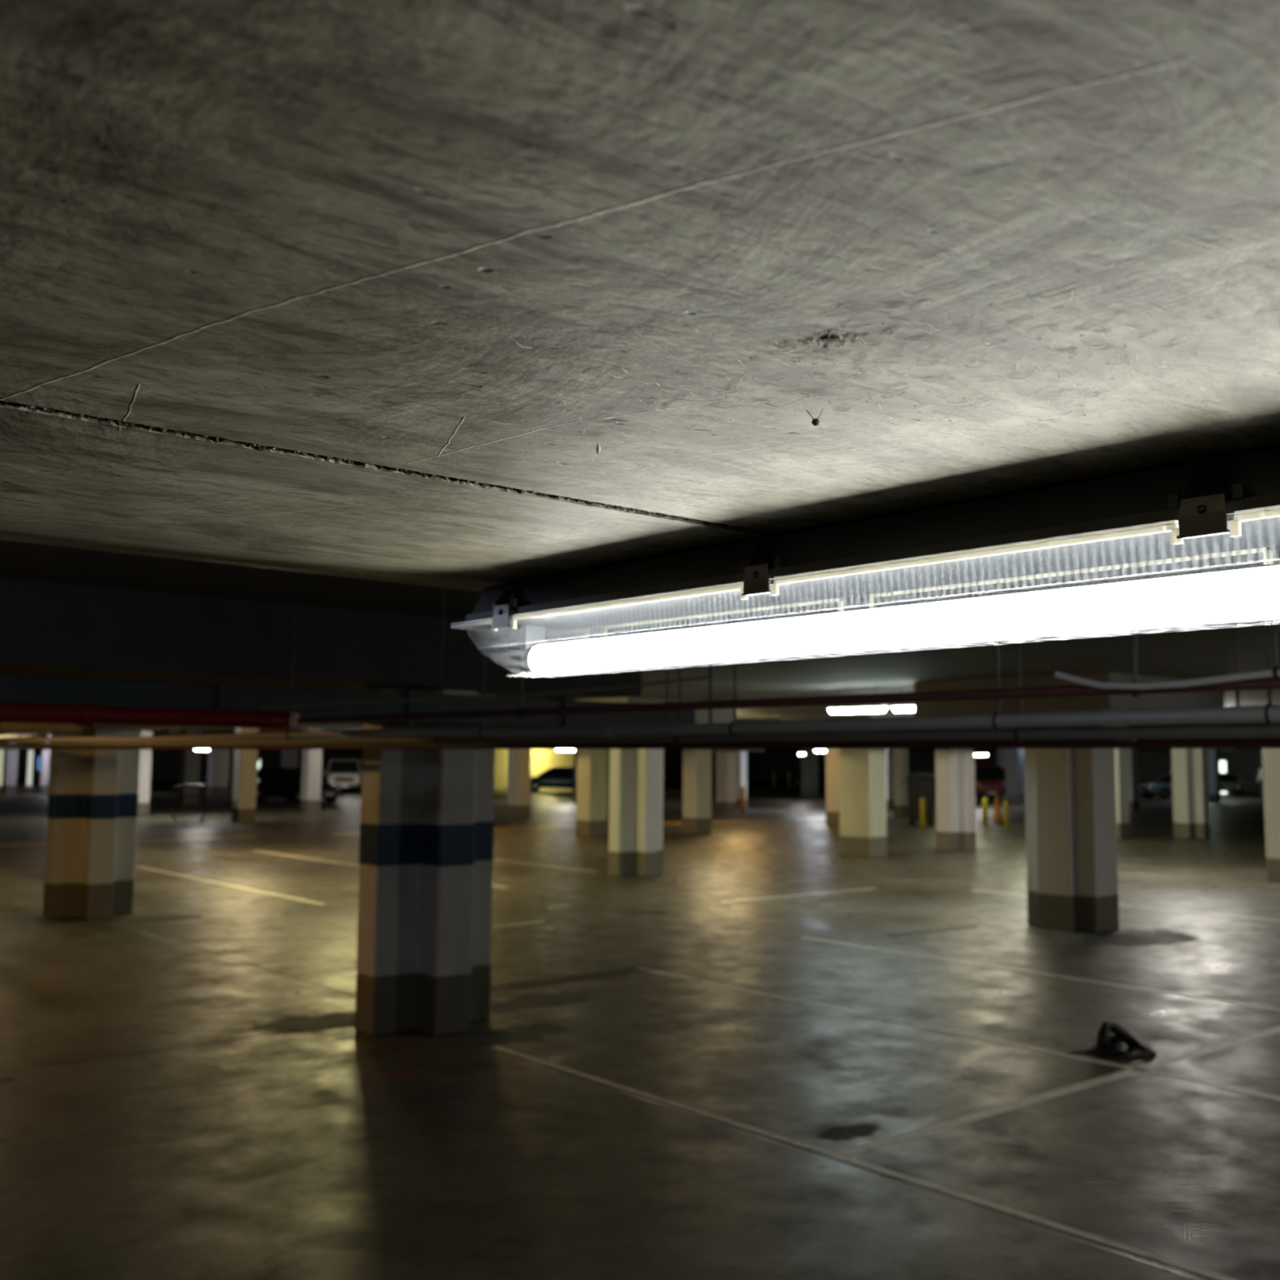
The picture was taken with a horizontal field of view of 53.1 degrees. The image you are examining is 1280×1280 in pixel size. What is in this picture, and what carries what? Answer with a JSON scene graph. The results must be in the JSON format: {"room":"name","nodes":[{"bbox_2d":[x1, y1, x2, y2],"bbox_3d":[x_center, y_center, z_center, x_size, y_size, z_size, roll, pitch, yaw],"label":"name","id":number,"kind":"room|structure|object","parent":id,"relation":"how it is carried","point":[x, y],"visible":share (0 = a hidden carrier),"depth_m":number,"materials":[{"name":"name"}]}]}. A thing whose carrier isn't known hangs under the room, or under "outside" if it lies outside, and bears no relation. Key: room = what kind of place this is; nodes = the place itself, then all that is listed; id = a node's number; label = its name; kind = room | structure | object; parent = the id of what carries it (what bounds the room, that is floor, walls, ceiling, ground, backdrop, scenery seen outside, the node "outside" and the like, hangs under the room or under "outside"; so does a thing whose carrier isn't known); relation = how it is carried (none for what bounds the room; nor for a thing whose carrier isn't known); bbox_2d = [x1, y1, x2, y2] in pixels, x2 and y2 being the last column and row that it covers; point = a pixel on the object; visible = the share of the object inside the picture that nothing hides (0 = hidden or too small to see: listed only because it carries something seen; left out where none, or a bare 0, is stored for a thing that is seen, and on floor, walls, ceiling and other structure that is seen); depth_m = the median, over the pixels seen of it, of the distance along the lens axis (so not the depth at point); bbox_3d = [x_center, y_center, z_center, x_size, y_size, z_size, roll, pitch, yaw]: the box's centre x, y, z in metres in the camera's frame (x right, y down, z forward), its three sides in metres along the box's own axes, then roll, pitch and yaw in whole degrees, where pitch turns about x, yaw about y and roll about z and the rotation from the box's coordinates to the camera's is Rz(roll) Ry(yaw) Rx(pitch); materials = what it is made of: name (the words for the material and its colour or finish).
{"room":"parking garage","nodes":[
{"label":"parking garage","id":0,"kind":"room"},
{"bbox_2d":[0,733,44,740],"bbox_3d":[-5.884,0.856,11.280,1.143,0.069,0.019,3,-6,-25],"label":"cable","id":1,"kind":"object","parent":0,"point":[42,735],"visible":1,"depth_m":11.44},
{"bbox_2d":[0,742,682,780],"bbox_3d":[-34.676,10.105,106.334,108.000,2.930,0.300,5,-7,-40],"label":"wall","id":2,"kind":"structure","parent":0,"point":[165,763],"depth_m":106.71,"materials":[{"name":"paint"}]},
{"bbox_2d":[0,674,695,727],"bbox_3d":[-5.249,0.118,5.036,14.400,0.214,0.490,5,-7,-40],"label":"air duct","id":3,"kind":"object","parent":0,"point":[24,689],"visible":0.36,"depth_m":7.49,"materials":[{"name":"metal"}]},
{"bbox_2d":[493,749,574,789],"bbox_3d":[-7.537,8.094,82.188,12.500,2.920,0.300,5,-7,-40],"label":"wall","id":4,"kind":"structure","parent":0,"point":[541,760],"depth_m":82.76,"materials":[{"name":"paint"}]},
{"bbox_2d":[0,777,1279,1279],"bbox_3d":[1.361,8.026,63.294,108.000,0.300,112.000,5,-7,-40],"label":"floor","id":5,"kind":"structure","parent":0,"point":[175,1104],"depth_m":8.23,"materials":[{"name":"concrete"}]},
{"bbox_2d":[0,749,4,785],"bbox_3d":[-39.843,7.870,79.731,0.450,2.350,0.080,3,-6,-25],"label":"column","id":6,"kind":"structure","parent":5,"relation":"on","point":[2,751],"depth_m":79.75,"materials":[{"name":"white"}]},
{"bbox_2d":[1,733,18,793],"bbox_3d":[-31.160,6.126,63.352,0.522,2.930,0.522,5,-7,-40],"label":"column","id":7,"kind":"structure","parent":5,"relation":"on","point":[11,756],"depth_m":63.13,"materials":[{"name":"white paint"}]},
{"bbox_2d":[25,749,34,785],"bbox_3d":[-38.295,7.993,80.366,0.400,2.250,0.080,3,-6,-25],"label":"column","id":8,"kind":"structure","parent":5,"relation":"on","point":[30,753],"depth_m":80.35,"materials":[{"name":"white"}]},
{"bbox_2d":[38,734,50,793],"bbox_3d":[-29.686,6.181,63.801,0.362,2.930,0.362,5,-7,-40],"label":"column","id":9,"kind":"structure","parent":5,"relation":"on","point":[44,753],"depth_m":63.64,"materials":[{"name":"white paint"}]},
{"bbox_2d":[42,727,141,919],"bbox_3d":[-6.739,1.902,15.799,0.985,2.930,0.865,5,-7,-40],"label":"column","id":10,"kind":"structure","parent":5,"relation":"on","point":[93,795],"depth_m":15.47,"materials":[{"name":"white paint"}]},
{"bbox_2d":[0,835,258,845],"bbox_3d":[-15.093,4.278,26.284,15.000,0.002,0.462,5,-7,-39],"label":"painted line","id":11,"kind":"object","parent":5,"relation":"on","point":[251,836],"visible":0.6,"depth_m":29.72,"materials":[{"name":"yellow paint"}]},
{"bbox_2d":[137,730,152,815],"bbox_3d":[-16.291,4.261,41.972,0.382,2.930,0.382,5,-7,-40],"label":"column","id":12,"kind":"structure","parent":5,"relation":"on","point":[145,755],"depth_m":41.80,"materials":[{"name":"white paint"}]},
{"bbox_2d":[171,784,205,822],"bbox_3d":[-13.383,4.835,37.952,0.920,1.090,0.660,2,-6,-20],"label":"trolley","id":13,"kind":"object","parent":5,"relation":"on","point":[173,819],"visible":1,"depth_m":37.72,"materials":[{"name":"grey metal"}]},
{"bbox_2d":[178,731,201,804],"bbox_3d":[-18.215,5.161,51.798,0.602,2.930,0.602,5,-7,-40],"label":"column","id":14,"kind":"structure","parent":5,"relation":"on","point":[189,766],"depth_m":51.55,"materials":[{"name":"grey paint"}]},
{"bbox_2d":[206,749,230,795],"bbox_3d":[-21.134,6.290,64.172,0.802,2.930,0.802,5,-7,-40],"label":"column","id":15,"kind":"structure","parent":5,"relation":"on","point":[218,764],"depth_m":63.84,"materials":[{"name":"white paint"}]},
{"bbox_2d":[136,866,325,904],"bbox_3d":[-6.511,3.742,19.734,0.082,0.002,7.200,5,-7,-40],"label":"painted line","id":16,"kind":"object","parent":5,"relation":"on","point":[136,866],"visible":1,"depth_m":19.23,"materials":[{"name":"paint"}]},
{"bbox_2d":[231,727,258,822],"bbox_3d":[-11.685,3.920,37.888,0.522,2.930,0.522,5,-7,-40],"label":"column","id":17,"kind":"structure","parent":5,"relation":"on","point":[245,761],"depth_m":37.67,"materials":[{"name":"white paint"}]},
{"bbox_2d":[280,737,298,767],"bbox_3d":[-16.994,6.127,62.037,0.602,2.930,0.602,5,-7,-40],"label":"column","id":18,"kind":"structure","parent":5,"relation":"on","point":[289,757],"depth_m":61.85,"materials":[{"name":"grey paint"}]},
{"bbox_2d":[256,767,342,804],"bbox_3d":[-14.388,6.094,53.598,4.145,1.467,2.040,-3,-7,35],"label":"car","id":19,"kind":"object","parent":5,"relation":"on","point":[280,782],"visible":0.78,"depth_m":53.10,"materials":[{"name":"paint"}]},
{"bbox_2d":[300,728,322,811],"bbox_3d":[-11.785,4.671,45.947,0.522,2.930,0.522,5,-7,-40],"label":"column","id":20,"kind":"structure","parent":5,"relation":"on","point":[311,777],"depth_m":45.73,"materials":[{"name":"white paint"}]},
{"bbox_2d":[323,759,362,793],"bbox_3d":[-16.155,7.424,69.805,2.200,1.796,4.745,2,-5,-14],"label":"car","id":21,"kind":"object","parent":5,"relation":"on","point":[345,773],"visible":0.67,"depth_m":68.39,"materials":[{"name":"paint"}]},
{"bbox_2d":[254,850,507,887],"bbox_3d":[-5.022,4.059,22.988,0.082,0.002,9.300,5,-7,-40],"label":"painted line","id":22,"kind":"object","parent":5,"relation":"on","point":[255,851],"visible":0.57,"depth_m":24.23,"materials":[{"name":"paint"}]},
{"bbox_2d":[225,920,545,951],"bbox_3d":[-2.658,3.252,14.126,3.900,0.002,0.087,5,-7,-40],"label":"painted line","id":23,"kind":"object","parent":5,"relation":"on","point":[540,921],"visible":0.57,"depth_m":13.48,"materials":[{"name":"paint"}]},
{"bbox_2d":[354,687,496,1035],"bbox_3d":[-1.577,1.601,9.508,0.985,2.450,0.825,5,-7,-40],"label":"column","id":24,"kind":"structure","parent":5,"relation":"on","point":[426,841],"depth_m":9.19,"materials":[{"name":"white paint"}]},
{"bbox_2d":[506,749,531,817],"bbox_3d":[-4.042,4.446,42.813,0.562,2.930,0.562,5,-7,-40],"label":"column","id":25,"kind":"structure","parent":5,"relation":"on","point":[518,789],"depth_m":42.58,"materials":[{"name":"white paint"}]},
{"bbox_2d":[530,766,573,791],"bbox_3d":[-4.969,8.209,75.386,4.145,1.467,2.040,1,-5,-5],"label":"car","id":26,"kind":"object","parent":5,"relation":"on","point":[555,776],"visible":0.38,"depth_m":74.59,"materials":[{"name":"paint"}]},
{"bbox_2d":[490,966,657,991],"bbox_3d":[-0.615,3.016,11.425,1.850,0.006,0.200,5,-7,-40],"label":"painted line","id":27,"kind":"object","parent":5,"relation":"on","point":[599,974],"visible":0.87,"depth_m":11.39,"materials":[{"name":"white paint"}]},
{"bbox_2d":[573,749,577,804],"bbox_3d":[-2.436,5.588,54.905,0.562,2.930,0.562,5,-7,-40],"label":"column","id":28,"kind":"structure","parent":5,"relation":"on","point":[575,750],"depth_m":54.82,"materials":[{"name":"grey paint"}]},
{"bbox_2d":[576,749,607,836],"bbox_3d":[-1.225,3.530,32.731,0.562,2.930,0.562,5,-7,-40],"label":"column","id":29,"kind":"structure","parent":5,"relation":"on","point":[592,764],"depth_m":32.49,"materials":[{"name":"beige paint"}]},
{"bbox_2d":[329,813,935,834],"bbox_3d":[1.868,5.727,40.221,25.001,0.002,0.361,5,-7,-39],"label":"painted line","id":30,"kind":"object","parent":5,"relation":"on","point":[933,814],"visible":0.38,"depth_m":39.38,"materials":[{"name":"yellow paint"}]},
{"bbox_2d":[608,748,663,876],"bbox_3d":[-0.058,2.528,21.885,0.982,2.930,0.822,5,-7,-40],"label":"column","id":31,"kind":"structure","parent":5,"relation":"on","point":[636,787],"depth_m":21.55,"materials":[{"name":"white paint"}]},
{"bbox_2d":[682,748,711,833],"bbox_3d":[1.543,3.725,34.556,0.562,2.930,0.562,5,-7,-40],"label":"column","id":32,"kind":"structure","parent":5,"relation":"on","point":[696,762],"depth_m":34.32,"materials":[{"name":"white paint"}]},
{"bbox_2d":[715,751,736,813],"bbox_3d":[3.233,4.993,47.991,0.542,2.930,0.542,5,-7,-40],"label":"column","id":33,"kind":"structure","parent":5,"relation":"on","point":[726,761],"depth_m":47.77,"materials":[{"name":"white paint"}]},
{"bbox_2d":[736,751,746,809],"bbox_3d":[4.017,5.302,51.229,0.382,2.930,0.382,5,-7,-40],"label":"column","id":34,"kind":"structure","parent":5,"relation":"on","point":[741,757],"depth_m":51.05,"materials":[{"name":"white paint"}]},
{"bbox_2d":[739,786,746,813],"bbox_3d":[3.832,5.951,47.705,0.255,0.980,0.255,5,-7,-40],"label":"bollard","id":35,"kind":"object","parent":5,"relation":"on","point":[742,788],"visible":1,"depth_m":47.64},
{"bbox_2d":[720,888,876,902],"bbox_3d":[2.376,3.725,18.721,3.250,0.002,0.087,5,-7,-40],"label":"painted line","id":36,"kind":"object","parent":5,"relation":"on","point":[866,888],"visible":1,"depth_m":18.65,"materials":[{"name":"paint"}]},
{"bbox_2d":[791,768,824,791],"bbox_3d":[10.919,9.083,83.000,2.100,1.417,4.545,0,-5,10],"label":"car","id":37,"kind":"object","parent":5,"relation":"on","point":[797,783],"visible":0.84,"depth_m":81.67,"materials":[{"name":"paint"}]},
{"bbox_2d":[800,748,817,796],"bbox_3d":[9.259,7.088,69.882,0.662,2.930,0.662,5,-7,-40],"label":"column","id":38,"kind":"structure","parent":5,"relation":"on","point":[809,761],"depth_m":69.62,"materials":[{"name":"grey paint"}]},
{"bbox_2d":[825,748,839,825],"bbox_3d":[6.146,4.238,39.625,0.562,2.930,0.562,5,-7,-40],"label":"column","id":39,"kind":"structure","parent":5,"relation":"on","point":[832,755],"depth_m":39.42,"materials":[{"name":"white paint"}]},
{"bbox_2d":[839,748,886,857],"bbox_3d":[4.641,3.017,26.683,0.562,2.930,0.802,5,-7,-40],"label":"column","id":40,"kind":"structure","parent":5,"relation":"on","point":[862,771],"depth_m":26.40,"materials":[{"name":"white paint"}]},
{"bbox_2d":[492,1045,1234,1279],"bbox_3d":[1.084,2.548,6.224,0.051,0.002,6.450,5,-7,-40],"label":"painted line","id":41,"kind":"object","parent":5,"relation":"on","point":[1148,1255],"visible":1,"depth_m":5.99,"materials":[{"name":"paint"}]},
{"bbox_2d":[885,748,893,809],"bbox_3d":[10.134,5.479,52.559,0.502,2.930,0.502,5,-7,-40],"label":"column","id":42,"kind":"structure","parent":5,"relation":"on","point":[889,752],"depth_m":52.29,"materials":[{"name":"white paint"}]},
{"bbox_2d":[893,748,909,817],"bbox_3d":[9.306,4.826,45.635,0.382,2.930,0.382,5,-7,-40],"label":"column","id":43,"kind":"structure","parent":5,"relation":"on","point":[900,756],"depth_m":45.47,"materials":[{"name":"white paint"}]},
{"bbox_2d":[901,772,935,826],"bbox_3d":[8.578,4.885,39.392,1.054,1.636,0.940,-1,-5,12],"label":"bin","id":44,"kind":"object","parent":5,"relation":"on","point":[919,784],"visible":0.94,"depth_m":38.99,"materials":[{"name":"black plastic"}]},
{"bbox_2d":[919,797,925,829],"bbox_3d":[8.203,5.033,37.136,0.225,0.920,0.225,5,-7,-40],"label":"bollard","id":45,"kind":"object","parent":5,"relation":"on","point":[922,810],"visible":1,"depth_m":37.08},
{"bbox_2d":[886,924,979,937],"bbox_3d":[3.417,3.372,14.862,1.530,0.006,0.160,5,-7,-40],"label":"painted line","id":46,"kind":"object","parent":5,"relation":"on","point":[962,926],"visible":1,"depth_m":14.82,"materials":[{"name":"white paint"}]},
{"bbox_2d":[934,748,976,850],"bbox_3d":[7.107,3.242,28.867,0.962,2.930,0.842,5,-7,-40],"label":"column","id":47,"kind":"structure","parent":5,"relation":"on","point":[955,785],"depth_m":28.51,"materials":[{"name":"white paint"}]},
{"bbox_2d":[637,967,1279,1100],"bbox_3d":[2.500,2.821,9.013,0.077,0.002,7.930,5,-7,-40],"label":"painted line","id":48,"kind":"object","parent":5,"relation":"on","point":[1175,1077],"visible":1,"depth_m":9.01,"materials":[{"name":"paint"}]},
{"bbox_2d":[982,797,989,825],"bbox_3d":[10.839,5.377,40.199,0.255,0.850,0.255,5,-7,-40],"label":"bollard","id":49,"kind":"object","parent":5,"relation":"on","point":[984,801],"visible":1,"depth_m":40.13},
{"bbox_2d":[974,764,1005,795],"bbox_3d":[18.194,7.426,66.610,2.200,1.796,4.745,-1,-5,13],"label":"car","id":50,"kind":"object","parent":5,"relation":"on","point":[988,779],"visible":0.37,"depth_m":65.02,"materials":[{"name":"paint"}]},
{"bbox_2d":[989,795,1004,820],"bbox_3d":[12.182,5.716,43.656,0.400,0.840,0.400,5,-7,-40],"label":"traffic cone","id":51,"kind":"object","parent":5,"relation":"on","point":[997,812],"visible":0.91,"depth_m":43.56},
{"bbox_2d":[1003,800,1010,828],"bbox_3d":[10.954,5.225,38.292,0.225,0.800,0.225,5,-7,-40],"label":"bollard","id":52,"kind":"object","parent":5,"relation":"on","point":[1006,809],"visible":1,"depth_m":38.23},
{"bbox_2d":[1004,748,1025,803],"bbox_3d":[18.418,6.498,62.707,0.722,2.930,0.722,5,-7,-40],"label":"column","id":53,"kind":"structure","parent":5,"relation":"on","point":[1014,757],"depth_m":62.41,"materials":[{"name":"grey paint"}]},
{"bbox_2d":[800,937,1279,1010],"bbox_3d":[4.335,3.038,11.172,0.077,0.002,7.900,5,-7,-40],"label":"painted line","id":54,"kind":"object","parent":5,"relation":"on","point":[1040,973],"visible":1,"depth_m":11.73,"materials":[{"name":"paint"}]},
{"bbox_2d":[836,1026,1279,1156],"bbox_3d":[3.497,2.776,8.447,6.480,0.002,0.097,5,-7,-40],"label":"painted line","id":55,"kind":"object","parent":5,"relation":"on","point":[915,1133],"visible":1,"depth_m":7.47,"materials":[{"name":"paint"}]},
{"bbox_2d":[1024,748,1119,932],"bbox_3d":[5.191,1.974,15.453,0.802,2.930,0.922,5,-7,-40],"label":"column","id":56,"kind":"structure","parent":5,"relation":"on","point":[1072,856],"depth_m":15.09,"materials":[{"name":"white paint"}]},
{"bbox_2d":[1066,1021,1158,1059],"bbox_3d":[3.247,2.717,8.719,0.509,0.209,0.594,-3,-6,34],"label":"crumpled cloth","id":57,"kind":"object","parent":5,"relation":"on","point":[1106,1045],"visible":1,"depth_m":8.67,"materials":[{"name":"black fabric"}]},
{"bbox_2d":[1114,748,1130,838],"bbox_3d":[12.587,3.753,33.822,0.502,2.930,0.442,5,-7,-40],"label":"column","id":58,"kind":"structure","parent":5,"relation":"on","point":[1121,755],"depth_m":33.58,"materials":[{"name":"white paint"}]},
{"bbox_2d":[970,889,1279,920],"bbox_3d":[7.328,3.606,16.978,0.092,0.002,7.000,5,-7,-40],"label":"painted line","id":59,"kind":"object","parent":5,"relation":"on","point":[971,890],"visible":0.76,"depth_m":17.10,"materials":[{"name":"paint"}]},
{"bbox_2d":[1128,748,1138,810],"bbox_3d":[20.527,5.675,53.685,0.502,2.930,0.502,5,-7,-40],"label":"column","id":60,"kind":"structure","parent":5,"relation":"on","point":[1132,753],"depth_m":53.44,"materials":[{"name":"white paint"}]},
{"bbox_2d":[1137,773,1223,799],"bbox_3d":[30.388,8.249,72.240,4.545,1.417,2.100,1,-5,-10],"label":"car","id":61,"kind":"object","parent":5,"relation":"on","point":[1162,786],"visible":0.41,"depth_m":71.40,"materials":[{"name":"paint"}]},
{"bbox_2d":[1171,748,1210,839],"bbox_3d":[14.674,3.800,34.132,0.962,2.930,0.842,5,-7,-40],"label":"column","id":62,"kind":"structure","parent":5,"relation":"on","point":[1189,766],"depth_m":33.79,"materials":[{"name":"white paint"}]},
{"bbox_2d":[1207,748,1221,801],"bbox_3d":[30.364,7.071,67.724,0.442,2.930,0.442,5,-7,-40],"label":"column","id":63,"kind":"structure","parent":5,"relation":"on","point":[1214,779],"depth_m":67.56,"materials":[{"name":"white paint"}]},
{"bbox_2d":[1219,760,1227,793],"bbox_3d":[39.341,9.240,86.473,0.600,2.250,0.080,-2,-6,25],"label":"lit doorway","id":64,"kind":"structure","parent":5,"relation":"on","point":[1223,763],"depth_m":86.48,"materials":[{"name":"white"}]},
{"bbox_2d":[1219,772,1243,795],"bbox_3d":[37.802,9.299,82.803,2.100,1.417,4.545,-1,-6,20],"label":"car","id":65,"kind":"object","parent":5,"relation":"on","point":[1230,782],"visible":0.49,"depth_m":81.42,"materials":[{"name":"paint"}]},
{"bbox_2d":[1253,767,1264,798],"bbox_3d":[37.693,8.470,75.975,2.200,1.796,4.745,-1,-6,20],"label":"car","id":66,"kind":"object","parent":5,"relation":"on","point":[1259,786],"visible":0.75,"depth_m":75.95,"materials":[{"name":"paint"}]},
{"bbox_2d":[1262,722,1279,883],"bbox_3d":[10.864,2.583,21.451,0.562,2.930,0.562,5,-7,-40],"label":"column","id":67,"kind":"structure","parent":5,"relation":"on","point":[1271,757],"depth_m":21.35,"materials":[{"name":"white paint"}]},
{"bbox_2d":[0,539,1279,751],"bbox_3d":[1.389,4.810,63.594,108.000,0.300,112.000,5,-7,-40],"label":"ceiling","id":68,"kind":"structure","parent":0,"point":[1192,652],"depth_m":11.12,"materials":[{"name":"concrete"}]},
{"bbox_2d":[0,732,48,742],"bbox_3d":[-12.890,1.424,22.558,0.115,0.826,16.800,5,-7,-40],"label":"pipe","id":69,"kind":"object","parent":68,"relation":"hanging from","point":[22,734],"visible":0.38,"depth_m":17.01,"materials":[{"name":"metal"}]},
{"bbox_2d":[0,722,82,733],"bbox_3d":[-10.633,0.217,9.765,12.200,0.762,0.125,5,-7,-40],"label":"pipe","id":70,"kind":"object","parent":68,"relation":"hanging from","point":[4,726],"visible":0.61,"depth_m":13.33,"materials":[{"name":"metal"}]},
{"bbox_2d":[0,702,299,729],"bbox_3d":[-6.010,-0.306,3.284,10.940,0.844,0.215,5,-7,-40],"label":"pipe","id":71,"kind":"object","parent":68,"relation":"hanging from","point":[82,713],"visible":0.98,"depth_m":6.25,"materials":[{"name":"red metal"}]},
{"bbox_2d":[81,724,229,731],"bbox_3d":[-6.729,0.768,15.905,2.400,0.648,2.400,5,-7,-40],"label":"pipe","id":72,"kind":"object","parent":68,"relation":"attached to","point":[159,728],"visible":0.18,"depth_m":15.46,"materials":[{"name":"metal"}]},
{"bbox_2d":[0,577,641,699],"bbox_3d":[-7.511,-0.366,4.748,18.500,0.480,1.350,5,-7,-40],"label":"ceiling beam","id":73,"kind":"structure","parent":68,"relation":"attached to","point":[47,628],"depth_m":8.12,"materials":[{"name":"concrete"}]},
{"bbox_2d":[0,0,1279,638],"bbox_3d":[-0.429,-0.850,-2.841,7.600,0.803,8.100,5,-7,-40],"label":"ceiling beam","id":74,"kind":"structure","parent":68,"relation":"attached to","point":[317,227],"depth_m":0.46,"materials":[{"name":"concrete"}]},
{"bbox_2d":[0,400,1279,622],"bbox_3d":[-0.202,-0.112,0.753,2.638,0.005,0.018,5,-7,-40],"label":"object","id":75,"kind":"structure","parent":74,"relation":"attached to","point":[120,423],"depth_m":0.78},
{"bbox_2d":[803,328,857,347],"bbox_3d":[0.082,-0.127,0.538,0.019,0.002,0.025,5,-7,-40],"label":"hole","id":76,"kind":"object","parent":74,"relation":"attached to","point":[832,339],"visible":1,"depth_m":0.54,"materials":[{"name":"concrete"}]},
{"bbox_2d":[450,444,1279,678],"bbox_3d":[0.357,-0.055,0.762,0.126,0.095,1.588,5,-7,-40],"label":"light","id":77,"kind":"object","parent":74,"relation":"attached to","point":[1227,506],"visible":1,"depth_m":0.89,"materials":[{"name":"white plastic"}]},
{"bbox_2d":[511,516,1279,630],"bbox_3d":[0.369,-0.064,0.749,0.103,0.002,1.516,5,-7,-40],"label":"tray","id":78,"kind":"object","parent":77,"relation":"on","point":[1097,537],"depth_m":0.91,"materials":[{"name":"metal"}]},
{"bbox_2d":[453,262,1279,462],"bbox_3d":[0.103,-0.119,0.606,0.464,0.002,0.238,-2,-6,24],"label":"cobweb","id":79,"kind":"object","parent":74,"relation":"attached to","point":[809,343],"visible":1,"depth_m":0.57,"materials":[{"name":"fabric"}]},
{"bbox_2d":[0,591,1279,746],"bbox_3d":[-2.448,0.296,9.045,0.063,0.909,23.000,5,-7,-40],"label":"pipe","id":80,"kind":"object","parent":68,"relation":"hanging from","point":[1226,731],"visible":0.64,"depth_m":5.09,"materials":[{"name":"metal"}]},
{"bbox_2d":[0,622,1279,750],"bbox_3d":[-4.098,0.528,11.565,0.051,0.932,29.000,5,-7,-40],"label":"pipe","id":81,"kind":"object","parent":68,"relation":"hanging from","point":[1238,744],"visible":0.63,"depth_m":5.51,"materials":[{"name":"grey metal"}]},
{"bbox_2d":[14,601,1279,743],"bbox_3d":[-2.176,0.196,8.071,0.070,0.886,12.850,5,-7,-40],"label":"pipe","id":82,"kind":"object","parent":68,"relation":"hanging from","point":[1269,713],"visible":0.96,"depth_m":4.64,"materials":[{"name":"metal"}]},
{"bbox_2d":[577,697,733,723],"bbox_3d":[-0.049,1.394,21.990,2.400,0.648,2.400,5,-7,-40],"label":"ceiling panel","id":83,"kind":"object","parent":68,"relation":"attached to","point":[719,715],"visible":0.14,"depth_m":21.32,"materials":[{"name":"concrete"}]},
{"bbox_2d":[708,622,712,723],"bbox_3d":[0.293,-0.051,5.291,0.013,0.870,0.013,2,-6,-17],"label":"rod","id":84,"kind":"object","parent":68,"relation":"hanging from","point":[710,664],"visible":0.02,"depth_m":5.26,"materials":[{"name":"metal"}]},
{"bbox_2d":[260,675,710,710],"bbox_3d":[-0.692,0.213,5.277,1.953,0.147,0.269,0,-5,8],"label":"cable","id":85,"kind":"object","parent":84,"relation":"hanging from","point":[704,677],"visible":1,"depth_m":5.17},
{"bbox_2d":[711,748,764,751],"bbox_3d":[3.243,3.859,48.097,2.000,0.648,2.000,5,-7,-40],"label":"ceiling panel","id":86,"kind":"object","parent":68,"relation":"attached to","point":[713,749],"visible":0.21,"depth_m":47.23,"materials":[{"name":"concrete"}]},
{"bbox_2d":[297,631,1279,724],"bbox_3d":[1.201,-0.269,3.127,0.043,0.820,9.200,5,-7,-40],"label":"pipe","id":87,"kind":"object","parent":68,"relation":"hanging from","point":[1267,683],"visible":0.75,"depth_m":3.79,"materials":[{"name":"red metal"}]},
{"bbox_2d":[780,711,914,720],"bbox_3d":[4.651,1.883,26.789,2.400,0.648,2.400,5,-7,-40],"label":"ceiling panel","id":88,"kind":"object","parent":68,"relation":"attached to","point":[815,716],"visible":0.21,"depth_m":25.87,"materials":[{"name":"concrete"}]},
{"bbox_2d":[826,688,888,713],"bbox_3d":[2.951,0.830,17.399,0.156,0.326,0.970,5,-7,-40],"label":"light","id":89,"kind":"object","parent":68,"relation":"hanging from","point":[877,708],"visible":0.96,"depth_m":17.30,"materials":[{"name":"white"}]},
{"bbox_2d":[828,707,886,713],"bbox_3d":[2.950,0.961,17.387,0.140,0.062,0.950,5,-7,-40],"label":"diffuser","id":90,"kind":"object","parent":89,"relation":"attached to","point":[833,710],"depth_m":17.34,"materials":[{"name":"white"}]},
{"bbox_2d":[889,687,914,711],"bbox_3d":[3.613,0.762,16.613,0.156,0.326,0.820,5,-7,-40],"label":"light","id":91,"kind":"object","parent":68,"relation":"hanging from","point":[902,707],"visible":0.52,"depth_m":16.72,"materials":[{"name":"white"}]},
{"bbox_2d":[892,706,914,711],"bbox_3d":[3.611,0.893,16.600,0.140,0.062,0.800,5,-7,-40],"label":"diffuser","id":92,"kind":"object","parent":91,"relation":"attached to","point":[896,708],"depth_m":16.72,"materials":[{"name":"white"}]},
{"bbox_2d":[914,671,1224,724],"bbox_3d":[5.201,0.840,15.559,2.600,0.648,2.600,5,-7,-40],"label":"pipe","id":93,"kind":"object","parent":68,"relation":"attached to","point":[1205,699],"visible":0.43,"depth_m":14.61,"materials":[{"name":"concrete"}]},
{"bbox_2d":[1054,619,1279,689],"bbox_3d":[2.202,-0.398,1.704,0.032,0.812,3.722,5,-7,-40],"label":"conduit","id":94,"kind":"object","parent":68,"relation":"hanging from","point":[1274,673],"visible":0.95,"depth_m":2.83,"materials":[{"name":"grey plastic"}]},
{"bbox_2d":[711,751,1262,791],"bbox_3d":[42.888,10.007,98.028,0.300,2.930,112.000,5,-7,-40],"label":"wall","id":95,"kind":"structure","parent":0,"point":[1152,765],"depth_m":113.40,"materials":[{"name":"paint"}]},
{"bbox_2d":[997,748,1005,800],"bbox_3d":[20.538,6.995,67.784,5.000,2.920,0.300,5,-7,-40],"label":"wall partition","id":96,"kind":"structure","parent":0,"point":[1001,752],"depth_m":66.21,"materials":[{"name":"paint"}]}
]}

